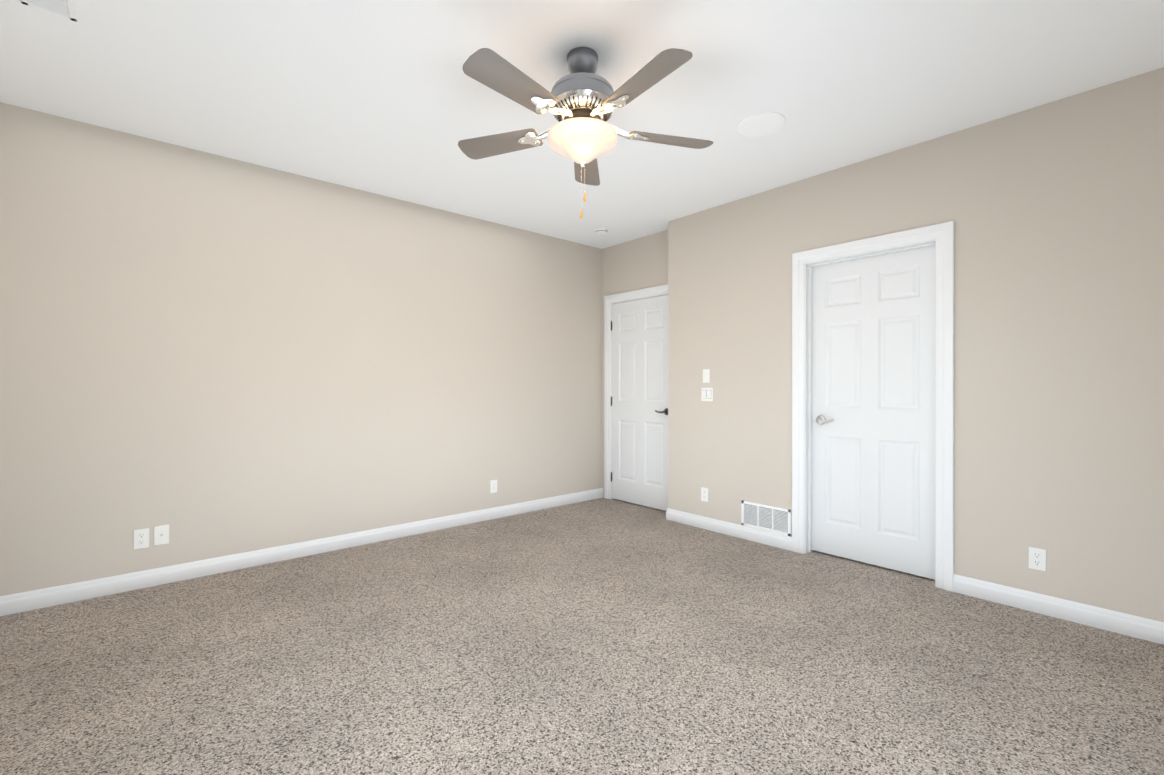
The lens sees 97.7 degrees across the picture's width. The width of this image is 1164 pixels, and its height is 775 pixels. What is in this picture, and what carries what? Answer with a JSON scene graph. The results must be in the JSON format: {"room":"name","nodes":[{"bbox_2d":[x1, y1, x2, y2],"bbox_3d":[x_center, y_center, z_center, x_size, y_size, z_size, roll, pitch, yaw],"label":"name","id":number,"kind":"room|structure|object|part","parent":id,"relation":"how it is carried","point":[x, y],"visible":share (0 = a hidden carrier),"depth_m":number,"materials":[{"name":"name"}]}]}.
{"room":"empty bedroom","nodes":[
{"label":"empty bedroom","id":0,"kind":"room"},
{"bbox_2d":[0,102,601,595],"bbox_3d":[-1.465,-0.151,4.065,4.595,2.660,0.120,0,0,-41],"label":"wall","id":1,"kind":"structure","parent":0,"point":[204,354],"depth_m":3.36,"materials":[{"name":"beige paint"}]},
{"bbox_2d":[134,528,148,549],"bbox_3d":[-2.595,0.891,2.997,0.070,0.114,0.008,0,0,-41],"label":"electrical outlet","id":2,"kind":"object","parent":1,"relation":"attached to","point":[141,538],"visible":1,"depth_m":2.99,"materials":[{"name":"white plastic"}]},
{"bbox_2d":[154,524,168,545],"bbox_3d":[-2.523,0.886,3.054,0.070,0.114,0.016,0,0,-41],"label":"outlet","id":3,"kind":"object","parent":1,"relation":"attached to","point":[161,534],"visible":1,"depth_m":3.06,"materials":[{"name":"white plastic"}]},
{"bbox_2d":[0,488,602,615],"bbox_3d":[-1.410,1.129,4.027,4.325,0.100,0.014,0,0,-41],"label":"baseboard","id":4,"kind":"structure","parent":1,"relation":"attached to","point":[73,592],"depth_m":3.35,"materials":[{"name":"white paint"}]},
{"bbox_2d":[490,480,496,492],"bbox_3d":[-0.791,0.888,4.569,0.070,0.114,0.008,0,0,-41],"label":"electrical outlet","id":5,"kind":"object","parent":1,"relation":"attached to","point":[493,486],"visible":1,"depth_m":4.56,"materials":[{"name":"white plastic"}]},
{"bbox_2d":[0,498,1163,774],"bbox_3d":[0.076,1.233,2.300,4.595,0.100,4.810,0,0,-41],"label":"floor","id":6,"kind":"structure","parent":0,"point":[600,636],"depth_m":2.13,"materials":[{"name":"carpet"}]},
{"bbox_2d":[0,0,1163,248],"bbox_3d":[0.076,-1.527,2.294,4.595,0.100,4.810,0,0,-41],"label":"ceiling","id":7,"kind":"structure","parent":0,"point":[388,98],"depth_m":2.45,"materials":[{"name":"white paint"}]},
{"bbox_2d":[21,0,76,21],"bbox_3d":[-1.992,-1.473,1.885,0.152,0.008,0.300,0,0,-41],"label":"ceiling vent","id":8,"kind":"object","parent":7,"relation":"in","point":[64,8],"visible":1,"depth_m":1.97,"materials":[{"name":"white paint"}]},
{"bbox_2d":[458,47,712,185],"bbox_3d":[0.004,-1.241,2.237,1.205,0.472,1.198,0,0,-41],"label":"ceiling fan","id":9,"kind":"object","parent":7,"relation":"hanging from","point":[581,101],"visible":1,"depth_m":2.16,"materials":[{"name":"wood"}]},
{"bbox_3d":[0.002,-1.067,2.271,0.314,0.122,0.314,0,0,-41],"label":"lamp shade","id":10,"kind":"part","parent":9,"relation":"part of","materials":[{"name":"white glass"}]},
{"bbox_2d":[580,161,585,218],"bbox_3d":[0.002,-0.882,2.272,0.027,0.252,0.027,0,0,-41],"label":"pulls","id":11,"kind":"object","parent":9,"relation":"hanging from","point":[582,163],"visible":1,"depth_m":2.27,"materials":[{"name":"gold metal"}]},
{"bbox_2d":[594,228,607,234],"bbox_3d":[0.182,-1.464,4.791,0.132,0.038,0.132,0,0,-41],"label":"smoke detector","id":12,"kind":"object","parent":7,"relation":"attached to","point":[601,231],"visible":1,"depth_m":4.75,"materials":[{"name":"white paint"}]},
{"bbox_2d":[737,112,785,136],"bbox_3d":[1.004,-1.474,2.856,0.260,0.009,0.260,0,0,-41],"label":"ceiling vent","id":13,"kind":"object","parent":7,"relation":"in","point":[760,124],"visible":1,"depth_m":2.84,"materials":[{"name":"white plastic"}]},
{"bbox_2d":[602,67,1163,621],"bbox_3d":[1.695,-0.150,3.708,0.300,2.660,4.570,0,0,-41],"label":"wall","id":14,"kind":"structure","parent":0,"point":[1054,211],"depth_m":2.77,"materials":[{"name":"beige paint"}]},
{"bbox_2d":[604,284,667,498],"bbox_3d":[0.616,0.105,5.070,0.138,2.145,0.998,0,0,-41],"label":"door frame","id":15,"kind":"structure","parent":14,"relation":"attached to","point":[639,294],"depth_m":5.35,"materials":[{"name":"white paint"}]},
{"bbox_2d":[611,295,667,510],"bbox_3d":[0.569,0.145,5.035,0.089,2.036,0.818,0,0,-41],"label":"entry door","id":16,"kind":"structure","parent":14,"relation":"in","point":[639,405],"depth_m":5.04,"materials":[{"name":"white paint"}]},
{"bbox_2d":[701,487,707,501],"bbox_3d":[1.024,0.894,4.246,0.008,0.114,0.070,0,0,-41],"label":"electrical outlet","id":17,"kind":"object","parent":14,"relation":"attached to","point":[704,494],"visible":1,"depth_m":4.24,"materials":[{"name":"white plastic"}]},
{"bbox_2d":[703,369,709,382],"bbox_3d":[1.034,-0.096,4.233,0.007,0.114,0.070,0,0,-41],"label":"switch plate","id":18,"kind":"object","parent":14,"relation":"attached to","point":[706,375],"visible":1,"depth_m":4.23,"materials":[{"name":"white plastic"}]},
{"bbox_2d":[701,387,712,400],"bbox_3d":[1.039,0.057,4.225,0.011,0.114,0.116,0,0,-41],"label":"switch plate","id":19,"kind":"object","parent":14,"relation":"attached to","point":[706,393],"visible":1,"depth_m":4.23,"materials":[{"name":"white plastic"}]},
{"bbox_2d":[666,508,791,550],"bbox_3d":[1.139,1.129,4.111,0.014,0.100,1.163,0,0,-41],"label":"baseboard","id":20,"kind":"structure","parent":14,"relation":"attached to","point":[732,529],"depth_m":4.04,"materials":[{"name":"white paint"}]},
{"bbox_2d":[741,500,790,536],"bbox_3d":[1.381,0.982,3.835,0.008,0.195,0.400,0,0,-41],"label":"air vent","id":21,"kind":"object","parent":14,"relation":"in","point":[773,519],"visible":1,"depth_m":3.83,"materials":[{"name":"white metal"}]},
{"bbox_2d":[792,221,953,591],"bbox_3d":[1.880,0.108,3.346,0.138,2.145,0.962,0,0,-41],"label":"trim","id":22,"kind":"structure","parent":14,"relation":"attached to","point":[940,236],"depth_m":3.17,"materials":[{"name":"white paint"}]},
{"bbox_2d":[812,245,935,579],"bbox_3d":[1.895,0.149,3.359,0.089,2.036,0.774,0,0,-41],"label":"closet door","id":23,"kind":"structure","parent":14,"relation":"in","point":[873,394],"depth_m":3.33,"materials":[{"name":"white paint"}]},
{"bbox_2d":[1028,547,1045,571],"bbox_3d":[2.393,0.902,2.675,0.008,0.114,0.070,0,0,-41],"label":"electrical outlet","id":24,"kind":"object","parent":14,"relation":"attached to","point":[1037,558],"visible":1,"depth_m":2.67,"materials":[{"name":"white plastic"}]},
{"bbox_2d":[953,574,1163,644],"bbox_3d":[2.606,1.133,2.428,0.014,0.100,1.379,0,0,-41],"label":"baseboard","id":25,"kind":"structure","parent":14,"relation":"attached to","point":[1147,629],"depth_m":2.59,"materials":[{"name":"white paint"}]}
]}

